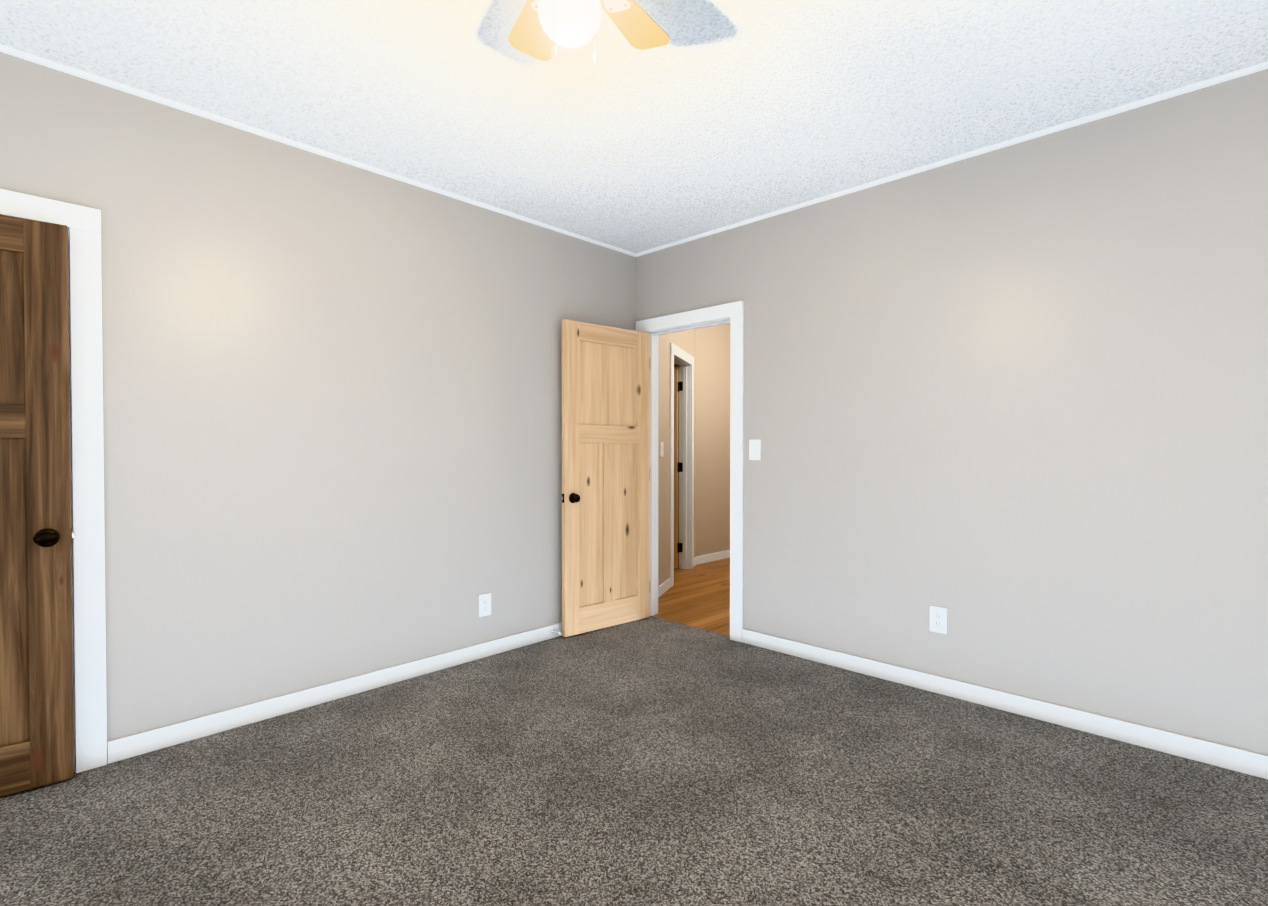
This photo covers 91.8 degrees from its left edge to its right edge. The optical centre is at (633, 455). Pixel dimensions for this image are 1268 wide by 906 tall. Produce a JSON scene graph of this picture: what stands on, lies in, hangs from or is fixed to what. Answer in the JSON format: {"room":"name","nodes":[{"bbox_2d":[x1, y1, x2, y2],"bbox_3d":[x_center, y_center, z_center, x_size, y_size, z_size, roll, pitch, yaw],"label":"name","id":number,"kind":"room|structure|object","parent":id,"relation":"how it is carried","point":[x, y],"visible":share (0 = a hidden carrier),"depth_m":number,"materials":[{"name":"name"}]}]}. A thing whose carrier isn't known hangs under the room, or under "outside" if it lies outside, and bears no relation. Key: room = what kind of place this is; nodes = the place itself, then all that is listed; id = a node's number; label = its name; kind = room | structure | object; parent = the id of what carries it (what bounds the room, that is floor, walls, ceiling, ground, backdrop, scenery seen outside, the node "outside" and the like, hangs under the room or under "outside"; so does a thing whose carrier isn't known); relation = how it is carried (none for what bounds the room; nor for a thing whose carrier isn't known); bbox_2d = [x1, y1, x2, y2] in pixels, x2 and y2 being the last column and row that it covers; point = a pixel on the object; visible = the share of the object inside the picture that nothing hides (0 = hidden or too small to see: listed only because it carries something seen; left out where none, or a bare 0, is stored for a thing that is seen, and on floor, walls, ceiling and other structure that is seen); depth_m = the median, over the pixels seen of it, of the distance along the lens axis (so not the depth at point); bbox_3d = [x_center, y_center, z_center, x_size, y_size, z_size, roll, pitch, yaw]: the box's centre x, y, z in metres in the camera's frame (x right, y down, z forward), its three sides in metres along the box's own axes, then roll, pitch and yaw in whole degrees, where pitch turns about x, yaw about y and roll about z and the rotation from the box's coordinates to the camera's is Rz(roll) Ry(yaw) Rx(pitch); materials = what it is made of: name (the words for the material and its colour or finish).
{"room":"empty bedroom","nodes":[
{"label":"empty bedroom","id":0,"kind":"room"},
{"bbox_2d":[0,52,635,741],"bbox_3d":[-1.663,-0.129,2.772,0.115,2.592,4.715,1,1,44],"label":"wall","id":1,"kind":"structure","parent":0,"point":[332,420],"depth_m":2.81,"materials":[{"name":"grey paint"}]},
{"bbox_2d":[0,214,74,795],"bbox_3d":[-2.329,0.173,1.979,0.779,1.985,0.140,-1,1,-40],"label":"closet door","id":2,"kind":"structure","parent":1,"relation":"in","point":[37,534],"depth_m":2.15,"materials":[{"name":"brown wood"}]},
{"bbox_2d":[0,189,106,772],"bbox_3d":[-2.337,0.129,1.981,0.019,2.096,0.952,1,1,44],"label":"trim","id":3,"kind":"structure","parent":1,"relation":"attached to","point":[82,224],"depth_m":2.28,"materials":[{"name":"white wood"}]},
{"bbox_2d":[68,229,75,771],"bbox_3d":[-2.385,0.165,2.028,0.115,2.023,0.806,1,1,44],"label":"trim","id":4,"kind":"structure","parent":1,"relation":"attached to","point":[71,498],"depth_m":2.27,"materials":[{"name":"white"}]},
{"bbox_2d":[0,44,636,256],"bbox_3d":[-1.575,-1.415,2.750,0.019,0.019,4.600,1,1,44],"label":"trim","id":5,"kind":"structure","parent":1,"relation":"attached to","point":[104,81],"depth_m":2.70,"materials":[{"name":"white wood"}]},
{"bbox_2d":[107,622,561,763],"bbox_3d":[-1.577,1.125,2.786,0.013,0.083,4.600,1,1,44],"label":"baseboard","id":6,"kind":"structure","parent":1,"relation":"attached to","point":[123,748],"depth_m":2.84,"materials":[{"name":"white wood"}]},
{"bbox_2d":[479,593,490,616],"bbox_3d":[-0.857,0.857,3.534,0.008,0.124,0.078,1,1,44],"label":"outlet","id":7,"kind":"object","parent":1,"relation":"attached to","point":[484,604],"visible":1,"depth_m":3.53,"materials":[{"name":"white plastic"}]},
{"bbox_2d":[0,616,1267,905],"bbox_3d":[-0.150,1.216,1.359,4.280,0.060,4.755,1,1,44],"label":"floor carpet","id":8,"kind":"object","parent":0,"point":[650,760],"visible":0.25,"depth_m":2.08,"materials":[{"name":"grey carpet"}]},
{"bbox_2d":[0,0,1267,252],"bbox_3d":[-0.124,-1.446,1.351,4.280,0.080,4.830,1,1,44],"label":"ceiling","id":9,"kind":"structure","parent":0,"point":[712,114],"depth_m":2.33,"materials":[{"name":"white paint"}]},
{"bbox_2d":[508,0,669,63],"bbox_3d":[-0.159,-1.177,1.527,0.757,0.463,0.779,1,1,44],"label":"ceiling fan","id":10,"kind":"object","parent":9,"relation":"hanging from","point":[540,29],"visible":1,"depth_m":1.71,"materials":[{"name":"white glass"}]},
{"bbox_2d":[658,323,729,585],"bbox_3d":[2.025,-0.175,6.227,4.800,2.592,5.251,1,1,44],"label":"wall","id":11,"kind":"structure","parent":0,"point":[707,349],"depth_m":6.42,"materials":[{"name":"beige paint"}]},
{"bbox_2d":[660,442,662,456],"bbox_3d":[0.232,-0.053,5.039,0.012,0.124,0.078,0,1,18],"label":"light switch","id":12,"kind":"object","parent":11,"relation":"attached to","point":[661,449],"visible":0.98,"depth_m":5.02,"materials":[{"name":"white plastic"}]},
{"bbox_2d":[674,366,678,567],"bbox_3d":[0.088,0.112,6.169,0.731,1.995,0.139,0,1,16],"label":"hall door","id":13,"kind":"structure","parent":11,"relation":"in","point":[676,469],"depth_m":6.07,"materials":[{"name":"brown wood"}]},
{"bbox_2d":[669,343,693,586],"bbox_3d":[0.395,0.074,5.740,0.143,2.108,0.906,0,1,18],"label":"door frame","id":14,"kind":"structure","parent":11,"relation":"attached to","point":[683,360],"depth_m":6.07,"materials":[{"name":"white painted wood"},{"name":"oil rubbed bronze"}]},
{"bbox_2d":[658,550,729,597],"bbox_3d":[1.554,1.073,6.716,0.787,0.083,4.994,1,1,44],"label":"baseboard","id":15,"kind":"structure","parent":11,"relation":"attached to","point":[664,587],"depth_m":6.39,"materials":[{"name":"white wood"}]},
{"bbox_2d":[636,69,1267,755],"bbox_3d":[1.512,-0.133,3.066,4.280,2.592,0.115,1,1,44],"label":"wall","id":16,"kind":"structure","parent":0,"point":[1006,407],"depth_m":2.73,"materials":[{"name":"grey paint"}]},
{"bbox_2d":[561,319,649,636],"bbox_3d":[-0.170,0.140,4.089,0.735,1.995,0.139,-1,1,-41],"label":"bedroom door","id":17,"kind":"structure","parent":16,"relation":"in","point":[605,498],"depth_m":4.06,"materials":[{"name":"brown wood"}]},
{"bbox_2d":[636,301,743,641],"bbox_3d":[0.389,0.095,4.151,0.908,2.108,0.153,1,1,44],"label":"door frame","id":18,"kind":"structure","parent":16,"relation":"attached to","point":[733,312],"depth_m":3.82,"materials":[{"name":"white wood"}]},
{"bbox_2d":[749,440,760,459],"bbox_3d":[0.733,-0.038,3.730,0.078,0.124,0.012,1,1,44],"label":"light switch","id":19,"kind":"object","parent":16,"relation":"attached to","point":[754,449],"visible":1,"depth_m":3.73,"materials":[{"name":"white plastic"}]},
{"bbox_2d":[930,606,946,633],"bbox_3d":[1.492,0.804,3.012,0.078,0.124,0.008,1,1,44],"label":"outlet","id":20,"kind":"object","parent":16,"relation":"attached to","point":[938,619],"visible":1,"depth_m":3.01,"materials":[{"name":"white plastic"}]},
{"bbox_2d":[636,61,1267,256],"bbox_3d":[1.472,-1.419,2.994,4.031,0.019,0.019,1,1,44],"label":"trim","id":21,"kind":"structure","parent":16,"relation":"attached to","point":[1176,92],"depth_m":2.79,"materials":[{"name":"white wood"}]},
{"bbox_2d":[742,629,1267,779],"bbox_3d":[1.799,1.126,2.717,3.128,0.083,0.013,1,1,44],"label":"baseboard","id":22,"kind":"structure","parent":16,"relation":"attached to","point":[1230,758],"depth_m":2.72,"materials":[{"name":"white wood"}]},
{"label":"outside","id":23,"kind":"structure","parent":0,"visible":0},
{"bbox_2d":[674,364,678,539],"bbox_3d":[1.025,-0.187,7.146,2.085,2.592,5.085,1,1,44],"label":"wall","id":24,"kind":"structure","parent":23,"point":[678,452],"depth_m":8.05,"materials":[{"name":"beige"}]},
{"bbox_2d":[653,540,729,635],"bbox_3d":[2.046,1.151,6.267,4.800,0.060,5.360,1,1,44],"label":"floor","id":25,"kind":"structure","parent":23,"point":[697,596],"depth_m":4.91,"materials":[{"name":"brown wood"}]}
]}

